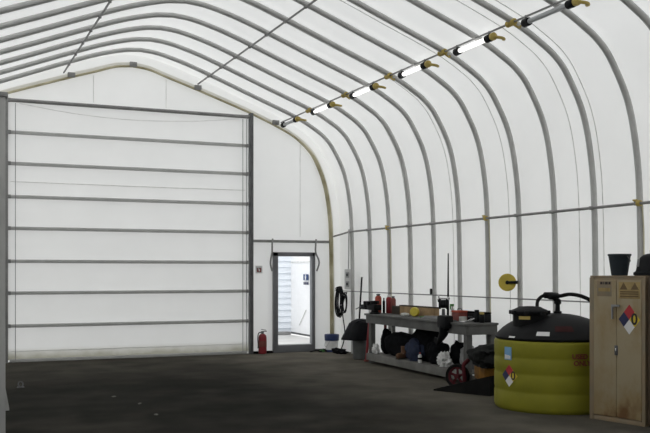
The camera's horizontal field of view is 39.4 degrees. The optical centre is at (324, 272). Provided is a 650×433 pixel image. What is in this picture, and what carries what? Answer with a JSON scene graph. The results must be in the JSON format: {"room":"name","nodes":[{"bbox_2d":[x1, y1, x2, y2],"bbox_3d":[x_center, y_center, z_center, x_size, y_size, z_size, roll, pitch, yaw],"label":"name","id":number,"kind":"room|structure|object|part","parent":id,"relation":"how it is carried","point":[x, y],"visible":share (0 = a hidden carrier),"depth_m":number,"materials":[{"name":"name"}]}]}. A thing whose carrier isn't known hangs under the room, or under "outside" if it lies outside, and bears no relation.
{"room":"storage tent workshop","nodes":[
{"label":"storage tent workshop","id":0,"kind":"room"},
{"bbox_2d":[0,55,339,361],"bbox_3d":[-3.827,-1.312,17.964,9.070,6.005,0.001,0,0,-23],"label":"wall","id":1,"kind":"structure","parent":0,"point":[289,201],"depth_m":19.07,"materials":[{"name":"white fabric"}]},
{"bbox_2d":[5,97,252,362],"bbox_3d":[-3.757,-0.810,17.907,4.895,5.000,0.140,0,0,-23],"label":"door","id":2,"kind":"structure","parent":1,"relation":"in","point":[129,230],"depth_m":17.86,"materials":[{"name":"fabric"}]},
{"bbox_2d":[0,62,334,333],"bbox_3d":[-3.799,-1.235,17.898,8.780,5.850,0.116,0,0,-23],"label":"arch","id":3,"kind":"object","parent":1,"relation":"attached to","point":[275,123],"visible":0.97,"depth_m":18.79,"materials":[{"name":"metal"}]},
{"bbox_2d":[256,266,261,272],"bbox_3d":[-1.381,-0.065,18.997,0.150,0.160,0.017,0,0,-23],"label":"fire sign","id":4,"kind":"object","parent":1,"relation":"attached to","point":[258,268],"visible":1,"depth_m":18.99,"materials":[{"name":"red plastic"}]},
{"bbox_2d":[253,240,328,242],"bbox_3d":[-0.718,-0.660,19.251,1.730,0.056,0.060,0,0,-23],"label":"strut","id":5,"kind":"object","parent":1,"relation":"attached to","point":[268,241],"visible":1,"depth_m":19.22,"materials":[{"name":"metal"}]},
{"bbox_2d":[270,238,273,270],"bbox_3d":[-1.116,-0.369,19.007,0.051,0.691,0.096,0,0,44],"label":"strap","id":6,"kind":"object","parent":5,"relation":"attached to","point":[272,238],"visible":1,"depth_m":18.99,"materials":[{"name":"fabric"}]},
{"bbox_2d":[315,239,319,270],"bbox_3d":[-0.169,-0.369,19.421,0.124,0.691,0.059,0,0,-23],"label":"strap","id":7,"kind":"object","parent":5,"relation":"attached to","point":[315,239],"visible":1,"depth_m":19.40,"materials":[{"name":"fabric"}]},
{"bbox_2d":[272,252,314,352],"bbox_3d":[-0.679,0.630,19.338,0.950,2.120,0.170,0,0,-23],"label":"door","id":8,"kind":"structure","parent":1,"relation":"in","point":[302,347],"depth_m":19.23,"materials":[{"name":"grey paint"}]},
{"bbox_3d":[-0.677,1.535,19.377,0.785,0.020,0.100,0,0,-23],"label":"sill plate","id":9,"kind":"part","parent":8,"relation":"part of","materials":[{"name":"metal"}]},
{"bbox_2d":[278,335,309,343],"bbox_3d":[-2.905,1.782,21.961,6.060,0.125,6.569,0,0,-23],"label":"ground","id":10,"kind":"structure","parent":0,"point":[282,339],"depth_m":23.29,"materials":[{"name":"concrete"}]},
{"bbox_2d":[278,256,309,336],"bbox_3d":[-1.442,0.020,21.322,4.320,3.400,7.000,0,0,-23],"label":"building","id":11,"kind":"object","parent":10,"relation":"on","point":[293,296],"visible":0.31,"depth_m":25.09,"materials":[{"name":"white"}]},
{"bbox_2d":[303,274,307,284],"bbox_3d":[-0.517,0.185,24.248,0.018,0.280,0.340,0,0,-23],"label":"sign","id":12,"kind":"object","parent":11,"relation":"attached to","point":[305,276],"visible":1,"depth_m":24.23,"materials":[{"name":"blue plastic"}]},
{"bbox_2d":[0,0,649,159],"bbox_3d":[0.729,-3.377,7.399,8.334,1.875,23.011,0,0,-23],"label":"ceiling","id":13,"kind":"structure","parent":0,"point":[627,37],"depth_m":13.99,"materials":[{"name":"white fabric"}]},
{"bbox_2d":[5,351,649,432],"bbox_3d":[0.725,1.765,7.409,9.070,0.150,23.031,0,0,-23],"label":"floor","id":14,"kind":"structure","parent":0,"point":[284,392],"depth_m":12.07,"materials":[{"name":"concrete"}]},
{"bbox_2d":[0,92,8,432],"bbox_3d":[-3.017,0.020,8.337,0.320,3.340,0.320,0,0,-23],"label":"post","id":15,"kind":"object","parent":14,"relation":"on","point":[4,406],"visible":1,"depth_m":8.29,"materials":[{"name":"metal"}]},
{"bbox_3d":[-3.017,-1.630,8.337,0.180,0.040,0.180,0,0,-23],"label":"cap plate","id":16,"kind":"part","parent":15,"relation":"part of","materials":[{"name":"metal"}]},
{"bbox_2d":[0,48,354,353],"bbox_3d":[-3.494,-1.284,17.191,8.958,5.949,0.082,0,0,-23],"label":"rib","id":17,"kind":"object","parent":14,"relation":"on","point":[119,50],"visible":0.97,"depth_m":17.89,"materials":[{"name":"metal"}]},
{"bbox_2d":[345,229,353,289],"bbox_3d":[0.497,-0.275,18.847,0.099,1.250,0.320,0,0,-23],"label":"outlet box","id":18,"kind":"object","parent":17,"relation":"attached to","point":[349,273],"visible":1,"depth_m":18.79,"materials":[{"name":"metal"}]},
{"bbox_2d":[0,37,372,311],"bbox_3d":[-3.161,-1.284,16.418,8.958,5.949,0.082,0,0,-23],"label":"rib","id":19,"kind":"object","parent":14,"relation":"on","point":[131,39],"visible":0.95,"depth_m":17.07,"materials":[{"name":"metal"}]},
{"bbox_2d":[63,0,111,72],"bbox_3d":[-0.662,-3.829,7.295,0.044,0.044,21.900,0,0,-23],"label":"strut","id":20,"kind":"structure","parent":19,"relation":"attached to","point":[109,1],"depth_m":14.48,"materials":[{"name":"metal"}]},
{"bbox_2d":[197,0,316,84],"bbox_3d":[1.760,-3.829,8.340,0.044,0.044,21.900,0,0,-23],"label":"strut","id":21,"kind":"structure","parent":19,"relation":"attached to","point":[313,1],"depth_m":14.81,"materials":[{"name":"metal"}]},
{"bbox_2d":[281,0,565,122],"bbox_3d":[1.425,-3.122,13.614,0.087,0.148,11.850,0,0,-23],"label":"conduit","id":22,"kind":"object","parent":19,"relation":"attached to","point":[513,22],"visible":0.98,"depth_m":12.95,"materials":[{"name":"metal"}]},
{"bbox_2d":[280,115,306,127],"bbox_3d":[-0.628,-3.098,18.583,0.273,0.144,0.946,0,0,-23],"label":"tube light","id":23,"kind":"object","parent":22,"relation":"hanging from","point":[297,118],"visible":1,"depth_m":18.32,"materials":[{"name":"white plastic"}]},
{"bbox_2d":[310,101,341,114],"bbox_3d":[0.039,-3.098,17.035,0.273,0.144,1.036,0,0,-23],"label":"tube light","id":24,"kind":"object","parent":22,"relation":"hanging from","point":[331,104],"visible":1,"depth_m":16.84,"materials":[{"name":"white plastic"}]},
{"bbox_2d":[349,81,385,98],"bbox_3d":[0.740,-3.098,15.410,0.273,0.144,1.036,0,0,-23],"label":"tube light","id":25,"kind":"object","parent":22,"relation":"hanging from","point":[374,86],"visible":1,"depth_m":15.22,"materials":[{"name":"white plastic"}]},
{"bbox_2d":[398,59,438,78],"bbox_3d":[1.437,-3.098,13.794,0.273,0.144,0.956,0,0,-23],"label":"tube light","id":26,"kind":"object","parent":22,"relation":"hanging from","point":[426,64],"visible":1,"depth_m":13.62,"materials":[{"name":"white plastic"}]},
{"bbox_2d":[453,31,505,55],"bbox_3d":[2.098,-3.098,12.261,0.273,0.144,1.016,0,0,-23],"label":"tube light","id":27,"kind":"object","parent":22,"relation":"hanging from","point":[490,37],"visible":1,"depth_m":12.08,"materials":[{"name":"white plastic"}]},
{"bbox_3d":[2.305,-3.069,11.864,0.105,0.063,0.248,0,0,42],"label":"cord","id":28,"kind":"part","parent":27,"relation":"part of","materials":[{"name":"yellow plastic"}]},
{"bbox_2d":[521,0,589,27],"bbox_3d":[2.746,-3.098,10.759,0.273,0.144,1.086,0,0,-23],"label":"tube light","id":29,"kind":"object","parent":22,"relation":"hanging from","point":[568,4],"visible":1,"depth_m":10.64,"materials":[{"name":"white plastic"}]},
{"bbox_3d":[2.966,-3.069,10.330,0.105,0.063,0.248,0,0,42],"label":"cord","id":30,"kind":"part","parent":29,"relation":"part of","materials":[{"name":"yellow plastic"}]},
{"bbox_2d":[333,201,649,236],"bbox_3d":[2.858,-0.818,13.448,0.069,0.113,13.412,0,0,-23],"label":"wall rail","id":31,"kind":"object","parent":19,"relation":"attached to","point":[642,202],"visible":1,"depth_m":13.47,"materials":[{"name":"metal"}]},
{"bbox_2d":[385,225,391,297],"bbox_3d":[1.195,-0.078,17.390,0.132,1.656,0.181,0,0,-23],"label":"tie","id":32,"kind":"object","parent":31,"relation":"hanging from","point":[386,226],"visible":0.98,"depth_m":17.34,"materials":[{"name":"plastic"}]},
{"bbox_2d":[482,215,490,311],"bbox_3d":[2.528,-0.078,14.298,0.132,1.656,0.181,0,0,-23],"label":"tie","id":33,"kind":"object","parent":31,"relation":"hanging from","point":[483,216],"visible":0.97,"depth_m":14.25,"materials":[{"name":"plastic"}]},
{"bbox_2d":[632,199,644,254],"bbox_3d":[3.862,-0.078,11.205,0.132,1.656,0.181,0,0,-23],"label":"tie","id":34,"kind":"object","parent":31,"relation":"hanging from","point":[636,201],"visible":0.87,"depth_m":11.16,"materials":[{"name":"plastic"}]},
{"bbox_2d":[0,25,391,329],"bbox_3d":[-2.827,-1.284,15.645,8.958,5.949,0.082,0,0,-23],"label":"rib","id":35,"kind":"object","parent":14,"relation":"on","point":[143,27],"visible":0.94,"depth_m":16.22,"materials":[{"name":"metal"}]},
{"bbox_2d":[0,12,412,333],"bbox_3d":[-2.494,-1.284,14.872,8.958,5.949,0.082,0,0,-23],"label":"rib","id":36,"kind":"object","parent":14,"relation":"on","point":[154,14],"visible":0.93,"depth_m":15.48,"materials":[{"name":"metal"}]},
{"bbox_2d":[0,0,436,306],"bbox_3d":[-2.160,-1.284,14.099,8.958,5.949,0.082,0,0,-23],"label":"rib","id":37,"kind":"object","parent":14,"relation":"on","point":[70,21],"visible":0.94,"depth_m":14.71,"materials":[{"name":"metal"}]},
{"bbox_2d":[0,0,462,341],"bbox_3d":[-1.827,-1.284,13.326,8.958,5.949,0.082,0,0,-23],"label":"rib","id":38,"kind":"object","parent":14,"relation":"on","point":[16,22],"visible":0.93,"depth_m":14.37,"materials":[{"name":"metal"}]},
{"bbox_2d":[0,0,489,343],"bbox_3d":[-1.494,-1.284,12.553,8.958,5.949,0.082,0,0,-23],"label":"rib","id":39,"kind":"object","parent":14,"relation":"on","point":[30,3],"visible":0.86,"depth_m":13.92,"materials":[{"name":"metal"}]},
{"bbox_2d":[257,329,266,353],"bbox_3d":[-1.305,1.433,18.894,0.178,0.513,0.190,0,0,10],"label":"fire extinguisher","id":40,"kind":"object","parent":14,"relation":"on","point":[262,339],"visible":1,"depth_m":18.83,"materials":[{"name":"red paint"}]},
{"bbox_2d":[324,334,338,351],"bbox_3d":[0.144,1.500,19.360,0.317,0.380,0.316,0,0,-23],"label":"bucket","id":41,"kind":"object","parent":14,"relation":"on","point":[331,340],"visible":0.83,"depth_m":19.24,"materials":[{"name":"plastic"}]},
{"bbox_3d":[0.144,1.380,19.360,0.316,0.140,0.316,0,0,-23],"label":"lid","id":42,"kind":"part","parent":41,"relation":"part of","materials":[{"name":"blue plastic"}]},
{"bbox_2d":[331,347,348,353],"bbox_3d":[0.312,1.632,18.972,0.304,0.116,0.544,0,0,-23],"label":"rag","id":43,"kind":"object","parent":14,"relation":"on","point":[336,350],"visible":1,"depth_m":18.84,"materials":[{"name":"black fabric"}]},
{"bbox_2d":[341,292,346,347],"bbox_3d":[0.398,1.039,18.974,0.065,1.271,0.249,0,0,-39],"label":"cord","id":44,"kind":"object","parent":14,"relation":"on","point":[346,292],"visible":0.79,"depth_m":19.00,"materials":[{"name":"black plastic"}]},
{"bbox_2d":[352,340,366,359],"bbox_3d":[0.697,1.345,17.725,0.370,0.690,0.370,0,0,-23],"label":"bin","id":45,"kind":"object","parent":14,"relation":"on","point":[359,347],"visible":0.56,"depth_m":17.59,"materials":[{"name":"plastic"}]},
{"bbox_2d":[341,319,367,340],"bbox_3d":[0.629,1.105,17.731,0.642,0.410,0.566,0,0,-23],"label":"liner","id":46,"kind":"object","parent":45,"relation":"in","point":[356,330],"visible":0.81,"depth_m":17.52,"materials":[{"name":"black plastic"}]},
{"bbox_2d":[358,277,362,318],"bbox_3d":[0.654,0.889,18.060,0.166,1.601,0.122,0,0,-23],"label":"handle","id":47,"kind":"object","parent":14,"relation":"on","point":[361,277],"visible":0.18,"depth_m":18.04,"materials":[{"name":"black plastic"}]},
{"bbox_2d":[364,323,368,361],"bbox_3d":[0.811,1.238,17.183,0.080,0.904,0.206,0,0,-23],"label":"pole","id":48,"kind":"object","parent":14,"relation":"on","point":[367,341],"visible":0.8,"depth_m":17.18,"materials":[{"name":"metal"}]},
{"bbox_2d":[364,313,498,380],"bbox_3d":[1.687,1.228,15.393,0.580,0.925,3.710,0,0,-22],"label":"workbench","id":49,"kind":"object","parent":14,"relation":"on","point":[470,328],"visible":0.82,"depth_m":14.90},
{"bbox_2d":[356,301,381,313],"bbox_3d":[0.832,0.644,17.010,0.238,0.242,0.729,0,0,-23],"label":"bench vise","id":50,"kind":"object","parent":49,"relation":"on","point":[373,306],"visible":1,"depth_m":16.75,"materials":[{"name":"black metal"}]},
{"bbox_3d":[0.878,1.246,16.944,0.090,0.889,0.110,0,0,-22],"label":"leg","id":51,"kind":"part","parent":49,"relation":"part of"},
{"bbox_2d":[372,343,379,353],"bbox_3d":[0.934,1.401,16.837,0.129,0.204,0.244,0,0,-23],"label":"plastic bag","id":52,"kind":"object","parent":49,"relation":"on","point":[375,349],"visible":1,"depth_m":16.78,"materials":[{"name":"white plastic"}]},
{"bbox_2d":[375,294,381,312],"bbox_3d":[1.000,0.581,17.023,0.124,0.367,0.124,0,0,-23],"label":"cylinder","id":53,"kind":"object","parent":49,"relation":"on","point":[378,297],"visible":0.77,"depth_m":16.98,"materials":[{"name":"orange paint"}]},
{"bbox_2d":[383,298,384,312],"bbox_3d":[1.106,0.620,17.030,0.050,0.290,0.049,0,0,-23],"label":"bottle","id":54,"kind":"object","parent":49,"relation":"on","point":[383,298],"visible":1,"depth_m":17.01,"materials":[{"name":"plastic"}]},
{"bbox_2d":[381,328,391,353],"bbox_3d":[1.141,1.265,16.794,0.216,0.476,0.240,0,0,-23],"label":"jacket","id":55,"kind":"object","parent":49,"relation":"on","point":[386,331],"visible":0.59,"depth_m":16.73,"materials":[{"name":"fabric"}]},
{"bbox_2d":[386,295,390,312],"bbox_3d":[1.202,0.597,17.061,0.110,0.337,0.110,0,0,-23],"label":"cylinder","id":56,"kind":"object","parent":49,"relation":"on","point":[388,299],"visible":0.98,"depth_m":17.01,"materials":[{"name":"paint"}]},
{"bbox_2d":[391,296,395,313],"bbox_3d":[1.275,0.602,16.940,0.100,0.326,0.100,0,0,-23],"label":"cylinder","id":57,"kind":"object","parent":49,"relation":"on","point":[393,300],"visible":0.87,"depth_m":16.91,"materials":[{"name":"plastic"}]},
{"bbox_2d":[384,332,411,355],"bbox_3d":[1.372,1.283,16.240,0.369,0.439,1.044,0,0,-23],"label":"duffel bag","id":58,"kind":"object","parent":49,"relation":"on","point":[393,342],"visible":0.71,"depth_m":16.11,"materials":[{"name":"black fabric"}]},
{"bbox_2d":[395,346,406,359],"bbox_3d":[1.328,1.391,15.762,0.269,0.223,0.110,0,0,-43],"label":"boot","id":59,"kind":"object","parent":49,"relation":"on","point":[402,355],"visible":0.97,"depth_m":15.73,"materials":[{"name":"brown leather"}]},
{"bbox_2d":[404,338,424,360],"bbox_3d":[1.518,1.308,15.478,0.201,0.391,0.620,0,0,-23],"label":"cloth","id":60,"kind":"object","parent":49,"relation":"on","point":[413,347],"visible":0.93,"depth_m":15.35,"materials":[{"name":"blue fabric"}]},
{"bbox_2d":[410,307,419,316],"bbox_3d":[1.556,0.682,15.733,0.164,0.164,0.106,0,0,26],"label":"tape roll","id":61,"kind":"object","parent":49,"relation":"on","point":[414,311],"visible":1,"depth_m":15.69,"materials":[{"name":"yellow plastic"}]},
{"bbox_2d":[392,305,438,315],"bbox_3d":[1.599,0.677,16.127,0.122,0.175,1.530,0,0,-23],"label":"wooden crate","id":62,"kind":"object","parent":49,"relation":"on","point":[424,310],"visible":0.73,"depth_m":15.83,"materials":[{"name":"beige wood"}]},
{"bbox_3d":[1.654,0.600,15.998,0.120,0.019,1.250,0,0,-23],"label":"lid","id":63,"kind":"part","parent":62,"relation":"part of","materials":[{"name":"brown wood"}]},
{"bbox_2d":[418,352,421,362],"bbox_3d":[1.585,1.418,15.135,0.067,0.170,0.067,0,0,-23],"label":"bottle","id":64,"kind":"object","parent":49,"relation":"on","point":[419,355],"visible":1,"depth_m":15.11,"materials":[{"name":"plastic"}]},
{"bbox_2d":[366,352,473,380],"bbox_3d":[1.700,1.570,15.398,0.550,0.130,3.650,0,0,-22],"label":"shelf","id":65,"kind":"object","parent":49,"relation":"attached to","point":[426,367],"depth_m":15.27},
{"bbox_2d":[410,329,442,361],"bbox_3d":[1.723,1.221,15.503,0.344,0.563,0.850,0,0,-23],"label":"backpack","id":66,"kind":"object","parent":49,"relation":"on","point":[424,337],"visible":0.43,"depth_m":15.27,"materials":[{"name":"black fabric"}]},
{"bbox_2d":[421,316,436,318],"bbox_3d":[1.801,0.743,15.065,0.204,0.045,0.400,0,0,-41],"label":"tool","id":67,"kind":"object","parent":49,"relation":"on","point":[425,317],"visible":0.59,"depth_m":15.04,"materials":[{"name":"silver metal"}]},
{"bbox_2d":[425,341,449,364],"bbox_3d":[1.863,1.308,14.923,0.361,0.389,0.478,0,0,-23],"label":"sack","id":68,"kind":"object","parent":49,"relation":"on","point":[432,351],"visible":0.65,"depth_m":14.78,"materials":[{"name":"black fabric"}]},
{"bbox_2d":[437,253,449,314],"bbox_3d":[1.943,0.225,14.864,0.214,1.081,0.204,0,0,-4],"label":"fishing rod","id":69,"kind":"object","parent":49,"relation":"on","point":[442,303],"visible":0.84,"depth_m":14.81,"materials":[{"name":"black plastic"}]},
{"bbox_3d":[2.009,0.225,14.812,0.042,1.081,0.082,0,0,13],"label":"rod","id":70,"kind":"part","parent":69,"relation":"part of","materials":[{"name":"black plastic"}]},
{"bbox_2d":[436,351,451,366],"bbox_3d":[1.903,1.377,14.522,0.295,0.253,0.270,0,0,23],"label":"bag","id":71,"kind":"object","parent":49,"relation":"on","point":[443,358],"visible":1,"depth_m":14.45,"materials":[{"name":"plastic"}]},
{"bbox_2d":[434,315,455,344],"bbox_3d":[1.878,0.904,14.178,0.262,0.478,0.410,0,0,-23],"label":"bag","id":72,"kind":"object","parent":49,"relation":"attached to","point":[443,321],"visible":1,"depth_m":14.05,"materials":[{"name":"black fabric"}]},
{"bbox_2d":[450,340,463,363],"bbox_3d":[2.173,1.295,14.559,0.301,0.416,0.458,0,0,-23],"label":"pouch","id":73,"kind":"object","parent":49,"relation":"on","point":[455,349],"visible":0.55,"depth_m":14.48,"materials":[{"name":"fabric"}]},
{"bbox_2d":[451,308,466,320],"bbox_3d":[2.139,0.664,14.383,0.190,0.201,0.210,0,0,-23],"label":"toolbox","id":74,"kind":"object","parent":49,"relation":"on","point":[456,314],"visible":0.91,"depth_m":14.31,"materials":[{"name":"plastic"}]},
{"bbox_3d":[2.139,0.617,14.383,0.190,0.034,0.210,0,0,-23],"label":"lid","id":75,"kind":"part","parent":74,"relation":"part of","materials":[{"name":"orange paint"}]},
{"bbox_2d":[459,316,466,320],"bbox_3d":[2.159,0.727,14.185,0.124,0.077,0.124,0,0,-23],"label":"cup","id":76,"kind":"object","parent":49,"relation":"on","point":[461,318],"visible":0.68,"depth_m":14.13,"materials":[{"name":"white plastic"}]},
{"bbox_2d":[460,346,474,368],"bbox_3d":[2.256,1.312,14.209,0.281,0.382,0.301,0,0,-23],"label":"cloth","id":77,"kind":"object","parent":49,"relation":"on","point":[462,349],"visible":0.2,"depth_m":14.17,"materials":[{"name":"grey fabric"}]},
{"bbox_3d":[2.160,1.246,13.709,0.090,0.889,0.110,0,0,-22],"label":"leg","id":78,"kind":"part","parent":49,"relation":"part of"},
{"bbox_2d":[474,310,479,321],"bbox_3d":[2.333,0.669,13.933,0.092,0.192,0.091,0,0,-23],"label":"jar","id":79,"kind":"object","parent":49,"relation":"on","point":[476,314],"visible":0.98,"depth_m":13.89,"materials":[{"name":"plastic"}]},
{"bbox_2d":[467,311,490,322],"bbox_3d":[2.329,0.688,14.253,0.127,0.155,0.834,0,0,-23],"label":"case","id":80,"kind":"object","parent":49,"relation":"on","point":[470,314],"visible":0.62,"depth_m":13.89,"materials":[{"name":"black plastic"}]},
{"bbox_3d":[2.335,0.622,14.255,0.114,0.024,0.834,0,0,-23],"label":"lid","id":81,"kind":"part","parent":80,"relation":"part of","materials":[{"name":"black plastic"}]},
{"bbox_2d":[479,312,484,322],"bbox_3d":[2.388,0.684,13.805,0.092,0.162,0.091,0,0,-23],"label":"jar","id":82,"kind":"object","parent":49,"relation":"on","point":[481,316],"visible":1,"depth_m":13.77,"materials":[{"name":"plastic"}]},
{"bbox_3d":[2.546,1.246,13.862,0.090,0.889,0.110,0,0,-22],"label":"leg","id":83,"kind":"part","parent":49,"relation":"part of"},
{"bbox_2d":[347,0,522,306],"bbox_3d":[-1.160,-1.284,11.780,8.958,5.949,0.082,0,0,-23],"label":"rib","id":84,"kind":"object","parent":14,"relation":"on","point":[358,3],"visible":0.91,"depth_m":13.36,"materials":[{"name":"metal"}]},
{"bbox_2d":[498,274,518,290],"bbox_3d":[2.719,0.145,13.433,0.295,0.259,0.191,0,0,12],"label":"cable reel","id":85,"kind":"object","parent":84,"relation":"attached to","point":[507,282],"visible":1,"depth_m":13.38,"materials":[{"name":"yellow plastic"}]},
{"bbox_2d":[433,376,494,395],"bbox_3d":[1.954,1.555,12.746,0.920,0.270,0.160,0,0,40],"label":"mat","id":86,"kind":"object","parent":14,"relation":"on","point":[484,386],"visible":0.97,"depth_m":12.54,"materials":[{"name":"black rubber"}]},
{"bbox_2d":[446,358,494,384],"bbox_3d":[2.206,1.465,12.983,0.865,0.450,0.698,0,0,-3],"label":"wheeled cart","id":87,"kind":"object","parent":14,"relation":"on","point":[479,372],"visible":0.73,"depth_m":13.11,"materials":[{"name":"red metal"}]},
{"bbox_2d":[466,344,494,368],"bbox_3d":[2.370,1.163,12.906,0.662,0.330,1.117,0,0,-3],"label":"tarp","id":88,"kind":"object","parent":87,"relation":"on","point":[482,356],"visible":0.55,"depth_m":12.62,"materials":[{"name":"black plastic"}]},
{"bbox_2d":[474,365,494,378],"bbox_3d":[2.420,1.435,12.974,0.440,0.210,0.650,0,0,-3],"label":"bucket","id":89,"kind":"object","parent":87,"relation":"on","point":[479,372],"depth_m":12.74,"materials":[{"name":"orange paint"}]},
{"bbox_2d":[406,0,557,312],"bbox_3d":[-0.827,-1.284,11.007,8.958,5.949,0.082,0,0,-23],"label":"rib","id":90,"kind":"object","parent":14,"relation":"on","point":[417,3],"visible":0.84,"depth_m":12.63,"materials":[{"name":"metal"}]},
{"bbox_2d":[471,0,598,275],"bbox_3d":[-0.493,-1.284,10.233,8.958,5.949,0.082,0,0,-23],"label":"rib","id":91,"kind":"object","parent":14,"relation":"on","point":[593,188],"visible":0.82,"depth_m":11.88,"materials":[{"name":"metal"}]},
{"bbox_2d":[494,306,589,414],"bbox_3d":[2.889,1.054,11.462,1.488,1.272,1.486,0,0,-23],"label":"tank","id":92,"kind":"object","parent":14,"relation":"on","point":[542,357],"visible":0.81,"depth_m":10.85,"materials":[{"name":"yellow plastic"}]},
{"bbox_3d":[2.545,0.464,11.284,0.462,0.091,0.462,0,0,-23],"label":"hatch lid","id":93,"kind":"part","parent":92,"relation":"part of","materials":[{"name":"black plastic"}]},
{"bbox_2d":[535,292,589,312],"bbox_3d":[3.089,0.587,11.286,0.903,0.680,0.318,0,0,23],"label":"hose","id":94,"kind":"object","parent":92,"relation":"on","point":[554,296],"visible":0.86,"depth_m":11.40,"materials":[{"name":"black plastic"}]},
{"bbox_3d":[2.941,0.427,11.462,0.100,0.190,0.098,0,0,-23],"label":"post","id":95,"kind":"part","parent":94,"relation":"part of","materials":[{"name":"black plastic"}]},
{"bbox_2d":[544,0,643,258],"bbox_3d":[-0.160,-1.284,9.460,8.958,5.949,0.082,0,0,-23],"label":"rib","id":96,"kind":"object","parent":14,"relation":"on","point":[627,100],"visible":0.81,"depth_m":11.12,"materials":[{"name":"metal"}]},
{"bbox_2d":[590,276,649,426],"bbox_3d":[3.449,0.863,10.332,0.490,1.655,0.735,0,0,-36],"label":"tall cabinet","id":97,"kind":"object","parent":14,"relation":"on","point":[618,304],"visible":0.99,"depth_m":10.18,"materials":[{"name":"beige metal"}]},
{"bbox_3d":[3.201,0.858,10.340,0.034,1.545,0.301,0,0,-36],"label":"door","id":98,"kind":"part","parent":97,"relation":"part of","materials":[{"name":"beige paint"}]},
{"bbox_3d":[3.269,0.443,10.191,0.034,0.165,0.108,0,0,-36],"label":"handle","id":99,"kind":"part","parent":97,"relation":"part of","materials":[{"name":"silver metal"}]},
{"bbox_2d":[608,254,631,275],"bbox_3d":[3.361,-0.088,10.349,0.260,0.247,0.260,0,0,-23],"label":"bucket","id":100,"kind":"object","parent":97,"relation":"on","point":[619,263],"visible":1,"depth_m":10.26,"materials":[{"name":"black plastic"}]},
{"bbox_3d":[3.389,0.858,10.086,0.034,1.545,0.320,0,0,-36],"label":"door","id":101,"kind":"part","parent":97,"relation":"part of","materials":[{"name":"beige paint"}]},
{"bbox_2d":[633,254,649,275],"bbox_3d":[3.632,-0.115,10.110,0.370,0.300,0.370,0,0,-36],"label":"helmet","id":102,"kind":"object","parent":97,"relation":"on","point":[643,264],"visible":1,"depth_m":10.03,"materials":[{"name":"plastic"}]},
{"bbox_2d":[620,0,649,29],"bbox_3d":[0.174,-1.284,8.687,8.958,5.949,0.082,0,0,-23],"label":"rib","id":103,"kind":"object","parent":14,"relation":"on","point":[630,4],"visible":1,"depth_m":10.09,"materials":[{"name":"metal"}]},
{"bbox_2d":[648,277,649,424],"bbox_3d":[3.864,0.868,9.788,0.470,1.645,0.600,0,0,-36],"label":"tall cabinet","id":104,"kind":"object","parent":14,"relation":"on","point":[648,277],"visible":1,"depth_m":9.90,"materials":[{"name":"beige metal"}]},
{"bbox_3d":[3.616,0.850,9.782,0.017,1.540,0.275,0,0,-36],"label":"door","id":105,"kind":"part","parent":104,"relation":"part of","materials":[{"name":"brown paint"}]},
{"bbox_2d":[325,66,649,352],"bbox_3d":[4.724,-0.375,9.123,0.368,4.130,23.011,0,0,-23],"label":"wall","id":106,"kind":"structure","parent":0,"point":[605,97],"depth_m":13.94,"materials":[{"name":"white fabric"}]},
{"bbox_2d":[242,1,454,342],"bbox_3d":[0.123,-1.312,14.527,4.534,6.003,0.012,0,0,-23],"label":"trim","id":107,"kind":"structure","parent":106,"relation":"attached to","point":[242,1],"depth_m":15.26,"materials":[{"name":"grey metal"}]},
{"bbox_2d":[383,126,408,332],"bbox_3d":[-0.514,-1.312,16.005,4.534,6.003,0.012,0,0,-23],"label":"trim","id":108,"kind":"structure","parent":106,"relation":"attached to","point":[383,126],"depth_m":16.88,"materials":[{"name":"grey metal"}]},
{"bbox_2d":[340,0,510,321],"bbox_3d":[0.773,-1.312,13.021,4.534,6.003,0.012,0,0,-23],"label":"trim","id":109,"kind":"structure","parent":106,"relation":"attached to","point":[340,0],"depth_m":13.75,"materials":[{"name":"grey metal"}]},
{"bbox_2d":[456,0,580,315],"bbox_3d":[1.422,-1.312,11.515,4.534,6.003,0.012,0,0,-23],"label":"trim","id":110,"kind":"structure","parent":106,"relation":"attached to","point":[456,0],"depth_m":12.34,"materials":[{"name":"grey metal"}]},
{"bbox_2d":[495,0,604,275],"bbox_3d":[1.614,-1.312,11.069,4.534,6.003,0.012,0,0,-23],"label":"trim","id":111,"kind":"structure","parent":106,"relation":"attached to","point":[495,0],"depth_m":11.89,"materials":[{"name":"grey metal"}]},
{"bbox_3d":[1.850,0.330,15.828,0.030,0.100,0.040,0,0,-23],"label":"clip","id":112,"kind":"object","parent":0,"visible":0},
{"bbox_2d":[335,290,589,302],"bbox_3d":[2.368,0.390,14.622,0.020,0.020,10.845,0,0,-23],"label":"cable","id":113,"kind":"object","parent":112,"relation":"attached to","point":[335,290],"visible":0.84,"depth_m":14.46,"materials":[{"name":"metal"}]},
{"bbox_2d":[335,286,342,317],"bbox_3d":[0.292,0.623,19.204,0.159,0.671,0.333,0,0,-23],"label":"coiled cord","id":114,"kind":"object","parent":113,"relation":"hanging from","point":[339,289],"visible":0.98,"depth_m":19.25,"materials":[{"name":"black plastic"}]},
{"bbox_2d":[340,292,346,313],"bbox_3d":[0.385,0.631,18.887,0.159,0.446,0.268,0,0,-23],"label":"coiled cord","id":115,"kind":"object","parent":113,"relation":"hanging from","point":[343,293],"visible":1,"depth_m":18.90,"materials":[{"name":"black plastic"}]}
]}

